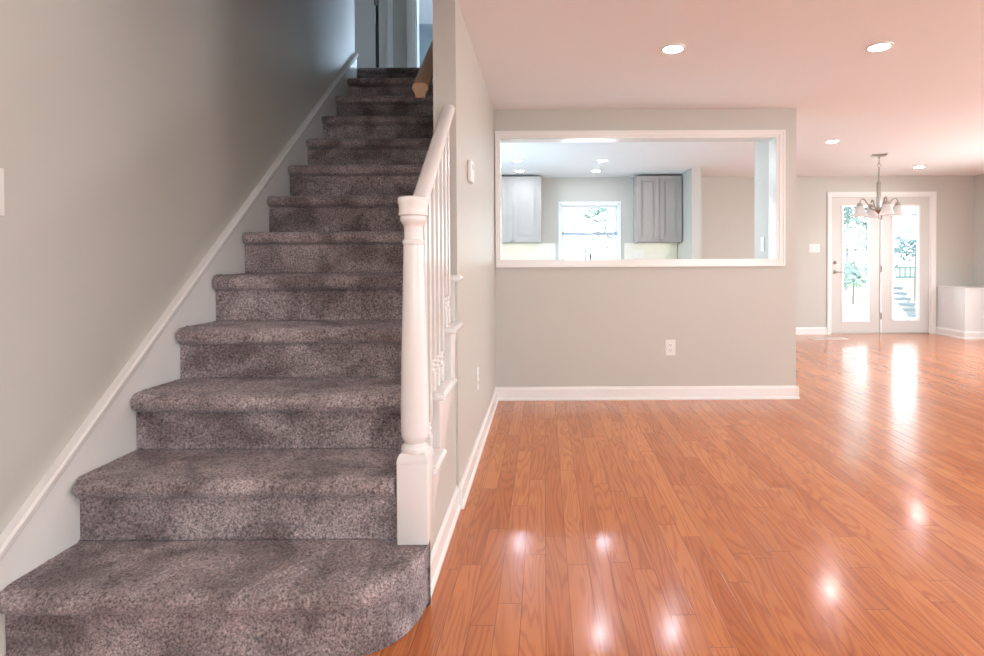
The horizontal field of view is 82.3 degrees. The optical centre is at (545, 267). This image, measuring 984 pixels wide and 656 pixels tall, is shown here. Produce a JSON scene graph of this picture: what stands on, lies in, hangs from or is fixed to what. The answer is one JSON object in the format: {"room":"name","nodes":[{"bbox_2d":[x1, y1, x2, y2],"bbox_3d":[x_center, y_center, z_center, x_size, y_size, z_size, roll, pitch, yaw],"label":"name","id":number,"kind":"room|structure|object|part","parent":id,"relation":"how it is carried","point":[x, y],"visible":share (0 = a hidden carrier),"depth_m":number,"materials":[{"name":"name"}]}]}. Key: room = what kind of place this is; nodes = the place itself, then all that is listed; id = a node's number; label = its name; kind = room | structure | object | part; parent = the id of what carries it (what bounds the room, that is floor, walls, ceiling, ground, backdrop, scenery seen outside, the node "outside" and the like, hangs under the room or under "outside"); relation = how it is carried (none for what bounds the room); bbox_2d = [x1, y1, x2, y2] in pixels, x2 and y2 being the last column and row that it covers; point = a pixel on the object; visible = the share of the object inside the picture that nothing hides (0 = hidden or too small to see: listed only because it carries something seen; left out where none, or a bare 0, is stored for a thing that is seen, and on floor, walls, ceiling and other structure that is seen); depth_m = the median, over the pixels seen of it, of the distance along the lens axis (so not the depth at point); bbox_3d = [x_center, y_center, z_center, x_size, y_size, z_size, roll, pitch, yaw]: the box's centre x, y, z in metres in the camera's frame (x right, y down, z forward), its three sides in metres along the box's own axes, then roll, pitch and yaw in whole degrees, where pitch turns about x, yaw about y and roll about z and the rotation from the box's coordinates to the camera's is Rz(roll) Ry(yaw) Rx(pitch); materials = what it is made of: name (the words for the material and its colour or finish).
{"room":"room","nodes":[
{"label":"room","id":0,"kind":"room"},
{"bbox_2d":[0,0,366,655],"bbox_3d":[-1.690,-1.522,2.546,0.100,5.360,12.147,0,1,0],"label":"wall","id":1,"kind":"structure","parent":0,"point":[133,133],"depth_m":2.12,"materials":[{"name":"paint"}]},
{"bbox_2d":[0,168,4,215],"bbox_3d":[-1.627,-0.226,1.648,0.010,0.142,0.072,0,1,0],"label":"light switch","id":2,"kind":"object","parent":1,"relation":"attached to","point":[2,201],"visible":1,"depth_m":1.68,"materials":[{"name":"white plastic"}]},
{"bbox_2d":[392,0,406,67],"bbox_3d":[-0.528,-3.014,6.312,7.000,2.507,0.120,0,1,0],"label":"wall","id":3,"kind":"structure","parent":0,"point":[399,6],"depth_m":6.25,"materials":[{"name":"paint"}]},
{"bbox_2d":[354,0,392,67],"bbox_3d":[-2.192,-2.803,6.294,0.971,2.100,0.136,0,1,0],"label":"door","id":4,"kind":"structure","parent":3,"relation":"in","point":[364,10],"depth_m":6.25,"materials":[{"name":"white paint"}]},
{"bbox_3d":[-2.192,-2.803,6.294,0.971,2.100,0.136,0,1,0],"label":"frame","id":5,"kind":"part","parent":4,"relation":"part of","materials":[{"name":"white paint"}]},
{"bbox_2d":[406,0,419,67],"bbox_3d":[-1.052,-2.828,6.301,0.990,2.140,0.146,0,1,0],"label":"door","id":6,"kind":"structure","parent":3,"relation":"in","point":[412,6],"depth_m":6.24,"materials":[{"name":"white paint"}]},
{"bbox_2d":[375,24,432,66],"bbox_3d":[-0.531,-3.032,7.433,7.000,2.507,5.139,0,1,0],"label":"wall","id":7,"kind":"structure","parent":0,"point":[425,30],"depth_m":9.93,"materials":[{"name":"paint"}]},
{"bbox_2d":[375,0,432,23],"bbox_3d":[-0.533,-4.271,5.907,7.000,0.020,8.150,0,1,0],"label":"ceiling","id":8,"kind":"structure","parent":0,"point":[425,6],"depth_m":9.46,"materials":[{"name":"paint"}]},
{"bbox_2d":[430,373,455,551],"bbox_3d":[-0.465,0.817,2.305,0.078,0.678,0.733,0,1,0],"label":"wall","id":9,"kind":"structure","parent":0,"point":[446,487],"depth_m":2.44,"materials":[{"name":"paint"}]},
{"bbox_2d":[432,0,495,485],"bbox_3d":[-0.432,-1.542,3.381,0.208,5.360,3.011,0,1,0],"label":"wall","id":10,"kind":"structure","parent":0,"point":[458,80],"depth_m":3.05,"materials":[{"name":"paint"}]},
{"bbox_2d":[412,40,432,97],"bbox_3d":[-0.603,-1.678,3.723,0.131,1.636,1.900,0,1,0],"label":"wall handrail","id":11,"kind":"object","parent":10,"relation":"attached to","point":[422,82],"visible":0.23,"depth_m":2.85,"materials":[{"name":"brown wood"}]},
{"bbox_2d":[430,387,498,596],"bbox_3d":[-0.408,1.084,3.333,0.037,0.110,2.782,0,1,0],"label":"baseboard","id":12,"kind":"structure","parent":10,"relation":"attached to","point":[439,549],"depth_m":2.66,"materials":[{"name":"white paint"}]},
{"bbox_2d":[467,160,473,183],"bbox_3d":[-0.409,-0.527,3.081,0.024,0.116,0.120,0,1,0],"label":"thermostat","id":13,"kind":"object","parent":10,"relation":"attached to","point":[470,165],"visible":1,"depth_m":3.02,"materials":[{"name":"white plastic"}]},
{"bbox_2d":[477,367,478,390],"bbox_3d":[-0.413,0.683,3.430,0.008,0.136,0.080,0,1,0],"label":"outlet","id":14,"kind":"object","parent":10,"relation":"attached to","point":[478,367],"visible":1,"depth_m":3.41,"materials":[{"name":"white plastic"}]},
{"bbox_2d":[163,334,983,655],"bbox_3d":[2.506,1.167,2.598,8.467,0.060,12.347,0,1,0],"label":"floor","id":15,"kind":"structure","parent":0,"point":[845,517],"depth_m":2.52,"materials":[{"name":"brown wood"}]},
{"bbox_2d":[0,53,462,655],"bbox_3d":[-1.014,-0.342,3.128,1.242,2.974,3.551,0,1,0],"label":"staircase","id":16,"kind":"structure","parent":15,"relation":"on","point":[246,367],"depth_m":2.09,"materials":[{"name":"carpet"}]},
{"bbox_3d":[-1.617,-0.380,3.101,0.036,2.892,3.500,0,1,0],"label":"cap moulding","id":17,"kind":"part","parent":16,"relation":"part of","materials":[{"name":"white paint"}]},
{"bbox_2d":[396,104,454,544],"bbox_3d":[-0.454,0.083,2.269,0.106,1.698,0.782,0,1,0],"label":"stair railing","id":18,"kind":"object","parent":16,"relation":"on","point":[424,215],"visible":1,"depth_m":1.91,"materials":[{"name":"white paint"}]},
{"bbox_3d":[-0.450,0.784,1.942,0.105,0.307,0.105,0,1,0],"label":"newel post","id":19,"kind":"part","parent":18,"relation":"part of","materials":[{"name":"white paint"}]},
{"bbox_3d":[-0.451,-0.469,2.296,0.062,0.594,0.709,0,1,-1],"label":"handrail","id":20,"kind":"part","parent":18,"relation":"part of","materials":[{"name":"white paint"}]},
{"bbox_2d":[807,337,846,338],"bbox_3d":[4.147,1.037,8.217,0.520,0.007,0.180,0,1,0],"label":"floor vent","id":21,"kind":"object","parent":15,"relation":"in","point":[807,337],"visible":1,"depth_m":8.24,"materials":[{"name":"white plastic"}]},
{"bbox_2d":[494,108,795,386],"bbox_3d":[0.842,-0.112,4.954,2.533,2.440,0.493,0,1,0],"label":"wall","id":22,"kind":"structure","parent":0,"point":[728,325],"depth_m":4.72,"materials":[{"name":"paint"}]},
{"bbox_2d":[495,130,785,266],"bbox_3d":[0.794,-0.577,4.762,2.424,1.137,0.175,0,1,0],"label":"trim","id":23,"kind":"structure","parent":22,"relation":"attached to","point":[776,139],"depth_m":4.68,"materials":[{"name":"white paint"}]},
{"bbox_2d":[497,385,799,400],"bbox_3d":[0.861,1.053,4.960,2.559,0.110,0.519,0,1,0],"label":"baseboard","id":24,"kind":"structure","parent":22,"relation":"attached to","point":[601,392],"depth_m":4.71,"materials":[{"name":"white paint"}]},
{"bbox_2d":[665,340,675,354],"bbox_3d":[1.053,0.674,4.716,0.086,0.132,0.008,0,1,0],"label":"outlet","id":25,"kind":"object","parent":22,"relation":"attached to","point":[670,346],"visible":1,"depth_m":4.71,"materials":[{"name":"white plastic"}]},
{"bbox_2d":[761,237,763,250],"bbox_3d":[1.938,-0.208,5.002,0.010,0.124,0.072,0,1,0],"label":"light switch","id":26,"kind":"object","parent":22,"relation":"attached to","point":[762,238],"visible":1,"depth_m":4.99,"materials":[{"name":"white plastic"}]},
{"bbox_2d":[677,168,700,258],"bbox_3d":[2.104,-0.170,8.222,0.125,2.440,0.857,0,1,0],"label":"wall partition","id":27,"kind":"structure","parent":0,"point":[690,246],"depth_m":7.82,"materials":[{"name":"paint"}]},
{"bbox_2d":[457,0,983,177],"bbox_3d":[2.495,-1.308,2.559,8.267,0.012,12.147,0,1,0],"label":"ceiling","id":28,"kind":"structure","parent":0,"point":[918,100],"depth_m":3.82,"materials":[{"name":"paint"}]},
{"bbox_2d":[660,43,685,53],"bbox_3d":[0.759,-1.300,3.332,0.148,0.010,0.148,0,1,0],"label":"recessed light","id":29,"kind":"object","parent":28,"relation":"in","point":[675,47],"visible":1,"depth_m":3.31,"materials":[{"name":"white plastic"}]},
{"bbox_2d":[825,140,839,142],"bbox_3d":[3.080,-1.354,6.016,0.148,0.010,0.148,0,1,0],"label":"recessed light","id":30,"kind":"object","parent":28,"relation":"in","point":[827,141],"visible":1,"depth_m":6.00,"materials":[{"name":"white"}]},
{"bbox_2d":[852,153,906,218],"bbox_3d":[4.085,-0.985,6.860,0.498,0.784,0.498,-1,1,-37],"label":"chandelier","id":31,"kind":"object","parent":28,"relation":"hanging from","point":[897,210],"visible":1,"depth_m":6.84,"materials":[{"name":"white glass"}]},
{"bbox_3d":[3.873,-0.693,6.895,0.192,0.129,0.192,0,1,0],"label":"lamp shade","id":32,"kind":"part","parent":31,"relation":"part of","materials":[{"name":"white glass"}]},
{"bbox_3d":[3.962,-0.774,6.881,0.195,0.159,0.016,0,1,8],"label":"arm","id":33,"kind":"part","parent":31,"relation":"part of","materials":[{"name":"silver metal"}]},
{"bbox_3d":[4.117,-0.697,7.078,0.192,0.129,0.192,0,1,0],"label":"lamp shade","id":34,"kind":"part","parent":31,"relation":"part of","materials":[{"name":"white glass"}]},
{"bbox_3d":[4.085,-0.984,6.860,0.052,0.492,0.052,0,1,0],"label":"stem","id":35,"kind":"part","parent":31,"relation":"part of","materials":[{"name":"silver metal"}]},
{"bbox_3d":[4.084,-1.351,6.854,0.170,0.051,0.170,0,1,25],"label":"ceiling plate","id":36,"kind":"part","parent":31,"relation":"part of","materials":[{"name":"silver metal"}]},
{"bbox_3d":[4.056,-0.690,6.650,0.192,0.129,0.192,0,1,0],"label":"lamp shade","id":37,"kind":"part","parent":31,"relation":"part of","materials":[{"name":"white glass"}]},
{"bbox_3d":[4.301,-0.694,6.833,0.192,0.129,0.192,0,1,0],"label":"lamp shade","id":38,"kind":"part","parent":31,"relation":"part of","materials":[{"name":"white glass"}]},
{"bbox_2d":[865,41,893,51],"bbox_3d":[1.977,-1.306,3.314,0.148,0.010,0.148,0,1,0],"label":"recessed light","id":39,"kind":"object","parent":28,"relation":"in","point":[879,46],"visible":1,"depth_m":3.30,"materials":[{"name":"white"}]},
{"bbox_2d":[541,176,973,326],"bbox_3d":[2.537,-0.180,8.721,8.367,2.440,0.140,0,1,0],"label":"wall","id":40,"kind":"structure","parent":0,"point":[727,203],"depth_m":8.64,"materials":[{"name":"paint"}]},
{"bbox_2d":[502,176,541,242],"bbox_3d":[-0.498,-0.864,8.445,0.879,0.985,0.374,0,1,0],"label":"upper cabinet","id":41,"kind":"object","parent":40,"relation":"attached to","point":[521,195],"visible":0.79,"depth_m":8.29,"materials":[{"name":"paint"}]},
{"bbox_3d":[-0.707,-0.861,8.295,0.454,0.963,0.019,0,1,0],"label":"door","id":42,"kind":"part","parent":41,"relation":"part of","materials":[{"name":"paint"}]},
{"bbox_3d":[-0.496,-0.386,8.472,0.879,0.030,0.313,0,1,0],"label":"light rail","id":43,"kind":"part","parent":41,"relation":"part of","materials":[{"name":"paint"}]},
{"bbox_3d":[-0.268,-0.863,8.296,0.414,0.963,0.019,0,1,0],"label":"door","id":44,"kind":"part","parent":41,"relation":"part of","materials":[{"name":"paint"}]},
{"bbox_2d":[531,252,536,259],"bbox_3d":[-0.176,-0.171,8.630,0.080,0.125,0.008,0,1,0],"label":"outlet","id":45,"kind":"object","parent":40,"relation":"attached to","point":[533,254],"visible":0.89,"depth_m":8.63,"materials":[{"name":"white plastic"}]},
{"bbox_2d":[502,243,676,259],"bbox_3d":[0.545,-0.129,8.642,2.970,0.500,0.010,0,1,0],"label":"backsplash","id":46,"kind":"structure","parent":40,"relation":"attached to","point":[510,251],"depth_m":8.64,"materials":[{"name":"tile"}]},
{"bbox_2d":[558,201,620,259],"bbox_3d":[0.685,-0.479,8.701,0.965,1.077,0.142,0,1,0],"label":"window","id":47,"kind":"structure","parent":40,"relation":"in","point":[616,205],"depth_m":8.66,"materials":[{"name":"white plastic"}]},
{"bbox_3d":[0.686,-0.273,8.707,0.859,0.543,0.034,0,1,0],"label":"sash","id":48,"kind":"part","parent":47,"relation":"part of","materials":[{"name":"glass"}]},
{"bbox_3d":[0.684,-0.735,8.740,0.859,0.456,0.034,0,1,0],"label":"sash","id":49,"kind":"part","parent":47,"relation":"part of","materials":[{"name":"clear glass"}]},
{"bbox_3d":[0.685,-0.525,8.682,0.861,0.052,0.009,0,1,0],"label":"meeting rail","id":50,"kind":"part","parent":47,"relation":"part of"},
{"bbox_2d":[634,250,644,257],"bbox_3d":[1.445,-0.208,8.633,0.172,0.124,0.008,0,1,0],"label":"outlet","id":51,"kind":"object","parent":40,"relation":"attached to","point":[637,253],"visible":1,"depth_m":8.63,"materials":[{"name":"white plastic"}]},
{"bbox_2d":[633,175,681,242],"bbox_3d":[1.687,-0.872,8.450,0.670,0.990,0.374,0,1,0],"label":"upper cabinet","id":52,"kind":"object","parent":40,"relation":"attached to","point":[657,200],"visible":1,"depth_m":8.29,"materials":[{"name":"paint"}]},
{"bbox_3d":[1.523,-0.869,8.300,0.334,0.968,0.019,0,1,0],"label":"door","id":53,"kind":"part","parent":52,"relation":"part of","materials":[{"name":"paint"}]},
{"bbox_3d":[1.857,-0.871,8.301,0.324,0.968,0.019,0,1,0],"label":"door","id":54,"kind":"part","parent":52,"relation":"part of","materials":[{"name":"paint"}]},
{"bbox_2d":[809,244,819,251],"bbox_3d":[4.158,-0.298,8.648,0.164,0.128,0.010,0,1,0],"label":"light switch","id":55,"kind":"object","parent":40,"relation":"attached to","point":[812,247],"visible":1,"depth_m":8.65,"materials":[{"name":"white plastic"}]},
{"bbox_2d":[796,327,936,334],"bbox_3d":[4.121,0.979,8.660,3.890,0.110,0.026,0,1,0],"label":"baseboard","id":56,"kind":"structure","parent":40,"relation":"attached to","point":[799,330],"depth_m":8.66,"materials":[{"name":"white paint"}]},
{"bbox_2d":[827,192,936,333],"bbox_3d":[5.192,-0.070,8.700,1.682,2.197,0.177,0,1,0],"label":"door","id":57,"kind":"structure","parent":40,"relation":"in","point":[880,232],"depth_m":8.67,"materials":[{"name":"white paint"}]},
{"bbox_3d":[4.801,-0.062,8.666,0.440,1.811,0.012,0,1,0],"label":"glazing frame","id":58,"kind":"part","parent":57,"relation":"part of","materials":[{"name":"clear glass"}]},
{"bbox_3d":[5.574,-0.071,8.668,0.439,1.801,0.012,0,1,0],"label":"glazing frame","id":59,"kind":"part","parent":57,"relation":"part of","materials":[{"name":"clear glass"}]},
{"bbox_2d":[937,287,983,330],"bbox_3d":[6.346,0.664,8.386,0.558,0.728,0.575,0,1,0],"label":"wall","id":60,"kind":"structure","parent":0,"point":[960,309],"depth_m":8.19,"materials":[{"name":"paint"}]},
{"bbox_2d":[936,327,983,338],"bbox_3d":[6.334,0.973,8.377,0.584,0.110,0.601,0,1,0],"label":"baseboard","id":61,"kind":"structure","parent":60,"relation":"attached to","point":[942,331],"depth_m":8.15,"materials":[{"name":"white paint"}]},
{"bbox_2d":[937,286,983,288],"bbox_3d":[6.339,0.293,8.375,0.568,0.014,0.585,0,1,0],"label":"wall cap","id":62,"kind":"object","parent":60,"relation":"on","point":[961,287],"visible":1,"depth_m":8.31,"materials":[{"name":"white paint"}]},
{"bbox_2d":[973,174,983,285],"bbox_3d":[6.684,-0.102,2.587,0.100,2.440,12.147,0,1,0],"label":"wall","id":63,"kind":"structure","parent":0,"point":[978,255],"depth_m":8.55,"materials":[{"name":"paint"}]},
{"bbox_3d":[0.207,1.079,6.769,3.687,0.006,3.793,0,1,0],"label":"floor","id":64,"kind":"structure","parent":0,"visible":0},
{"bbox_3d":[0.535,0.608,8.336,3.000,0.883,0.624,0,1,0],"label":"base cabinet","id":65,"kind":"object","parent":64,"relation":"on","visible":0},
{"bbox_3d":[0.530,0.146,8.333,3.015,0.040,0.616,0,1,0],"label":"countertop","id":66,"kind":"structure","parent":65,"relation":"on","visible":0},
{"bbox_2d":[585,246,591,259],"bbox_3d":[0.646,-0.103,8.488,0.136,0.451,0.069,0,1,29],"label":"faucet","id":67,"kind":"object","parent":66,"relation":"on","point":[590,254],"visible":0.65,"depth_m":8.45,"materials":[{"name":"silver metal"}]},
{"label":"outside","id":68,"kind":"structure","parent":0,"visible":0},
{"bbox_2d":[843,267,913,286],"bbox_3d":[14.906,0.698,44.449,90.000,0.240,71.203,0,1,0],"label":"ground","id":69,"kind":"structure","parent":68,"point":[897,282],"depth_m":32.22,"materials":[{"name":"white"}]},
{"bbox_2d":[570,208,614,248],"bbox_3d":[2.101,-0.783,14.995,2.918,3.794,1.899,0,1,0],"label":"tree","id":70,"kind":"object","parent":69,"relation":"on","point":[597,211],"visible":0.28,"depth_m":15.02,"materials":[{"name":"green plant"}]},
{"bbox_2d":[843,207,866,303],"bbox_3d":[8.180,-1.236,15.148,2.629,4.638,2.180,0,1,0],"label":"tree","id":71,"kind":"object","parent":69,"relation":"on","point":[854,271],"visible":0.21,"depth_m":15.13,"materials":[{"name":"green plant"}]},
{"bbox_2d":[844,207,866,290],"bbox_3d":[11.925,-2.601,21.339,3.950,7.137,3.740,0,1,0],"label":"tree","id":72,"kind":"object","parent":69,"relation":"on","point":[861,242],"visible":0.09,"depth_m":22.07,"materials":[{"name":"green plant"}]},
{"bbox_2d":[843,287,915,319],"bbox_3d":[6.969,1.028,16.433,18.000,0.060,15.203,0,1,0],"label":"patio","id":73,"kind":"structure","parent":69,"relation":"on","point":[858,310],"depth_m":15.31,"materials":[{"name":"concrete"}]},
{"bbox_2d":[893,287,915,316],"bbox_3d":[7.936,0.750,12.457,0.400,0.609,0.950,0,1,0],"label":"steps","id":74,"kind":"structure","parent":73,"relation":"on","point":[903,306],"depth_m":12.43,"materials":[{"name":"concrete"}]},
{"bbox_2d":[893,266,915,277],"bbox_3d":[8.874,0.482,13.030,2.000,1.120,0.100,0,1,0],"label":"railing","id":75,"kind":"object","parent":73,"relation":"on","point":[895,267],"visible":0.27,"depth_m":13.01,"materials":[{"name":"white wood"}]},
{"bbox_2d":[894,207,916,301],"bbox_3d":[10.603,-1.308,16.041,2.960,4.732,2.142,0,1,0],"label":"tree","id":76,"kind":"object","parent":69,"relation":"on","point":[901,249],"visible":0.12,"depth_m":16.00,"materials":[{"name":"green plant"}]}
]}

